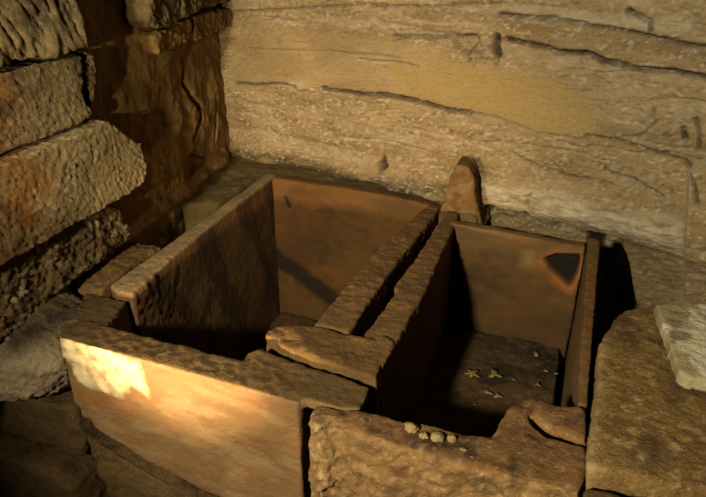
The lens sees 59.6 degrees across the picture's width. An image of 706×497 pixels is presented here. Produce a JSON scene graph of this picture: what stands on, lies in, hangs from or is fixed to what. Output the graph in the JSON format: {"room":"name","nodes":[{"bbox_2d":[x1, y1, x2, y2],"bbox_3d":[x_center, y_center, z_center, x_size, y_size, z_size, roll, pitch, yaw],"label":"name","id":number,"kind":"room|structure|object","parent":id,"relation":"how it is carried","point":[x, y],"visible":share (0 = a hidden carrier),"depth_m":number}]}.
{"room":"ancient stone tomb","nodes":[
{"label":"ancient stone tomb","id":0,"kind":"room"},
{"bbox_2d":[68,0,230,286],"bbox_3d":[-0.946,-0.446,2.789,0.565,1.900,1.400,4,27,9],"label":"wall","id":1,"kind":"structure","parent":0,"point":[171,103],"depth_m":2.44},
{"bbox_2d":[0,204,131,340],"bbox_3d":[-1.230,0.107,1.790,0.585,0.265,1.134,10,28,19],"label":"block","id":2,"kind":"object","parent":1,"relation":"attached to","point":[27,281],"visible":0.52,"depth_m":1.85},
{"bbox_2d":[0,119,146,265],"bbox_3d":[-1.198,-0.135,1.705,0.595,0.281,1.203,10,28,19],"label":"block","id":3,"kind":"object","parent":2,"relation":"on","point":[50,184],"visible":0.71,"depth_m":1.79},
{"bbox_2d":[0,53,91,154],"bbox_3d":[-1.244,-0.312,1.536,0.562,0.220,1.035,10,28,19],"label":"block","id":4,"kind":"object","parent":3,"relation":"on","point":[40,98],"visible":0.88,"depth_m":1.72},
{"bbox_2d":[0,0,87,66],"bbox_3d":[-1.233,-0.659,1.372,0.593,0.574,1.070,10,28,19],"label":"block","id":5,"kind":"object","parent":4,"relation":"on","point":[32,29],"visible":1,"depth_m":1.67},
{"bbox_2d":[69,51,96,105],"bbox_3d":[-0.884,-0.536,1.932,0.178,0.168,0.065,10,28,19],"label":"rubble stone","id":6,"kind":"object","parent":1,"relation":"attached to","point":[88,61],"visible":0.31,"depth_m":1.89},
{"bbox_2d":[69,242,161,298],"bbox_3d":[-0.811,0.139,2.164,0.157,0.235,0.379,10,28,19],"label":"rubble stone","id":7,"kind":"object","parent":1,"relation":"attached to","point":[98,280],"visible":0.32,"depth_m":2.07},
{"bbox_2d":[122,0,202,28],"bbox_3d":[-0.782,-0.954,2.373,0.266,0.168,0.529,4,27,9],"label":"ledge stone","id":8,"kind":"object","parent":1,"relation":"attached to","point":[136,13],"visible":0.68,"depth_m":2.20},
{"bbox_2d":[139,18,191,54],"bbox_3d":[-0.798,-0.836,2.417,0.227,0.111,0.367,4,27,8],"label":"ledge stone","id":9,"kind":"object","parent":1,"relation":"attached to","point":[170,35],"visible":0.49,"depth_m":2.36},
{"bbox_2d":[180,6,232,40],"bbox_3d":[-0.718,-1.043,2.819,0.237,0.119,0.552,4,27,9],"label":"ledge stone","id":10,"kind":"object","parent":1,"relation":"attached to","point":[206,22],"visible":0.56,"depth_m":2.73},
{"bbox_2d":[201,0,230,7],"bbox_3d":[-0.686,-1.227,2.917,0.249,0.140,0.711,4,27,8],"label":"ledge stone","id":11,"kind":"object","parent":1,"relation":"attached to","point":[206,3],"visible":0.4,"depth_m":2.69},
{"bbox_2d":[239,312,317,360],"bbox_3d":[-0.284,0.665,2.580,0.687,0.106,1.238,10,28,19],"label":"floor","id":12,"kind":"structure","parent":0,"point":[284,319],"depth_m":3.07},
{"bbox_2d":[87,430,218,496],"bbox_3d":[-0.558,0.767,1.987,0.465,0.479,0.261,10,28,19],"label":"rubble stone","id":13,"kind":"object","parent":12,"relation":"on","point":[125,473],"visible":0.3,"depth_m":1.86},
{"bbox_2d":[60,294,368,496],"bbox_3d":[-0.427,0.467,1.815,1.017,0.466,0.258,10,28,19],"label":"stone slab","id":14,"kind":"object","parent":13,"relation":"on","point":[224,426],"visible":0.98,"depth_m":1.67},
{"bbox_2d":[181,157,477,232],"bbox_3d":[-0.184,0.041,3.037,1.633,0.797,1.016,10,28,19],"label":"floor","id":15,"kind":"structure","parent":0,"point":[223,184],"depth_m":2.86},
{"bbox_2d":[438,157,490,224],"bbox_3d":[0.477,-0.243,2.593,0.216,0.285,0.222,10,28,19],"label":"stone","id":16,"kind":"object","parent":15,"relation":"on","point":[463,196],"visible":0.76,"depth_m":2.51},
{"bbox_2d":[218,0,705,386],"bbox_3d":[0.632,-0.395,2.687,3.100,1.900,0.674,15,30,28],"label":"wall","id":17,"kind":"structure","parent":0,"point":[580,120],"depth_m":2.44},
{"bbox_3d":[-0.141,1.366,1.825,4.200,0.524,4.200,10,28,19],"label":"floor","id":18,"kind":"structure","parent":0,"visible":0},
{"bbox_2d":[0,431,108,496],"bbox_3d":[-1.105,0.729,2.181,0.787,0.368,0.352,10,28,19],"label":"rubble stone","id":19,"kind":"object","parent":18,"relation":"on","point":[28,468],"visible":0.23,"depth_m":1.95},
{"bbox_2d":[0,386,97,455],"bbox_3d":[-1.107,0.462,2.102,0.755,0.241,0.330,10,28,19],"label":"rubble stone","id":20,"kind":"object","parent":19,"relation":"on","point":[55,419],"visible":0.3,"depth_m":1.90},
{"bbox_2d":[0,286,82,401],"bbox_3d":[-1.131,0.268,1.986,0.738,0.353,0.414,10,28,19],"label":"boulder","id":21,"kind":"object","parent":20,"relation":"on","point":[32,362],"visible":0.48,"depth_m":1.77},
{"bbox_2d":[111,173,279,359],"bbox_3d":[-0.577,0.238,2.623,0.111,0.789,1.169,8,28,15],"label":"stone slab","id":22,"kind":"object","parent":18,"relation":"on","point":[214,288],"visible":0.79,"depth_m":2.51},
{"bbox_2d":[272,175,440,320],"bbox_3d":[0.011,0.079,2.935,0.816,0.796,0.076,10,28,19],"label":"stone slab","id":23,"kind":"object","parent":18,"relation":"on","point":[326,232],"visible":0.56,"depth_m":2.88},
{"bbox_2d":[315,205,439,336],"bbox_3d":[0.128,0.367,2.375,0.121,0.788,1.018,10,28,20],"label":"stone slab","id":24,"kind":"object","parent":18,"relation":"on","point":[359,305],"visible":0.26,"depth_m":2.06},
{"bbox_2d":[364,211,458,422],"bbox_3d":[0.228,0.420,2.268,0.112,0.786,1.094,10,28,18],"label":"stone slab","id":25,"kind":"object","parent":18,"relation":"on","point":[414,318],"visible":0.6,"depth_m":2.00},
{"bbox_2d":[266,325,393,414],"bbox_3d":[-0.074,0.326,1.735,0.368,0.156,0.192,10,28,19],"label":"stone slab","id":26,"kind":"object","parent":25,"relation":"on","point":[357,359],"visible":0.64,"depth_m":1.67},
{"bbox_2d":[308,399,585,496],"bbox_3d":[0.225,0.744,1.629,0.626,0.804,0.306,10,28,19],"label":"stone block","id":27,"kind":"object","parent":18,"relation":"on","point":[538,448],"visible":1,"depth_m":1.39},
{"bbox_2d":[404,422,419,432],"bbox_3d":[0.132,0.409,1.408,0.035,0.025,0.027,24,35,39],"label":"pebble","id":28,"kind":"object","parent":27,"relation":"on","point":[410,427],"visible":1,"depth_m":1.40},
{"bbox_2d":[419,432,428,438],"bbox_3d":[0.160,0.422,1.387,0.023,0.015,0.017,-1,27,-2],"label":"pebble","id":29,"kind":"object","parent":27,"relation":"on","point":[424,435],"visible":1,"depth_m":1.38},
{"bbox_2d":[430,431,444,441],"bbox_3d":[0.189,0.423,1.379,0.032,0.023,0.033,10,28,19],"label":"pebble","id":30,"kind":"object","parent":27,"relation":"on","point":[436,436],"visible":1,"depth_m":1.37},
{"bbox_2d":[447,435,456,441],"bbox_3d":[0.221,0.427,1.379,0.022,0.016,0.021,-1,27,-2],"label":"pebble","id":31,"kind":"object","parent":27,"relation":"on","point":[451,438],"visible":1,"depth_m":1.38},
{"bbox_2d":[410,326,558,437],"bbox_3d":[0.421,0.730,2.158,0.482,0.337,1.108,10,28,19],"label":"floor","id":32,"kind":"structure","parent":18,"relation":"on","point":[448,397],"depth_m":2.28},
{"bbox_2d":[464,369,479,376],"bbox_3d":[0.447,0.467,2.301,0.057,0.008,0.053,10,28,19],"label":"leaf","id":33,"kind":"object","parent":32,"relation":"on","point":[472,373],"visible":1,"depth_m":2.30},
{"bbox_2d":[489,368,502,377],"bbox_3d":[0.534,0.469,2.298,0.051,0.009,0.055,10,28,19],"label":"leaf","id":34,"kind":"object","parent":32,"relation":"on","point":[494,372],"visible":1,"depth_m":2.29},
{"bbox_2d":[446,220,584,405],"bbox_3d":[0.627,0.283,2.536,0.517,0.786,0.052,10,28,19],"label":"stone slab","id":35,"kind":"object","parent":18,"relation":"on","point":[505,283],"visible":0.59,"depth_m":2.44},
{"bbox_2d":[557,238,599,411],"bbox_3d":[0.736,0.516,2.079,0.048,0.780,1.001,10,28,18],"label":"stone slab","id":36,"kind":"object","parent":18,"relation":"on","point":[573,390],"visible":0.63,"depth_m":1.95},
{"bbox_2d":[583,489,619,496],"bbox_3d":[0.875,0.940,1.263,0.917,0.817,0.204,8,28,15],"label":"stone block","id":37,"kind":"object","parent":18,"relation":"on","point":[589,492],"visible":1,"depth_m":1.25},
{"bbox_2d":[580,308,705,496],"bbox_3d":[1.046,0.678,1.630,0.902,0.744,0.820,10,28,19],"label":"stone block","id":38,"kind":"object","parent":18,"relation":"on","point":[646,432],"visible":0.71,"depth_m":1.40},
{"bbox_2d":[653,303,705,391],"bbox_3d":[1.001,0.247,1.616,0.352,0.044,0.422,7,27,13],"label":"stone slab","id":39,"kind":"object","parent":38,"relation":"on","point":[682,327],"visible":1,"depth_m":1.60}
]}

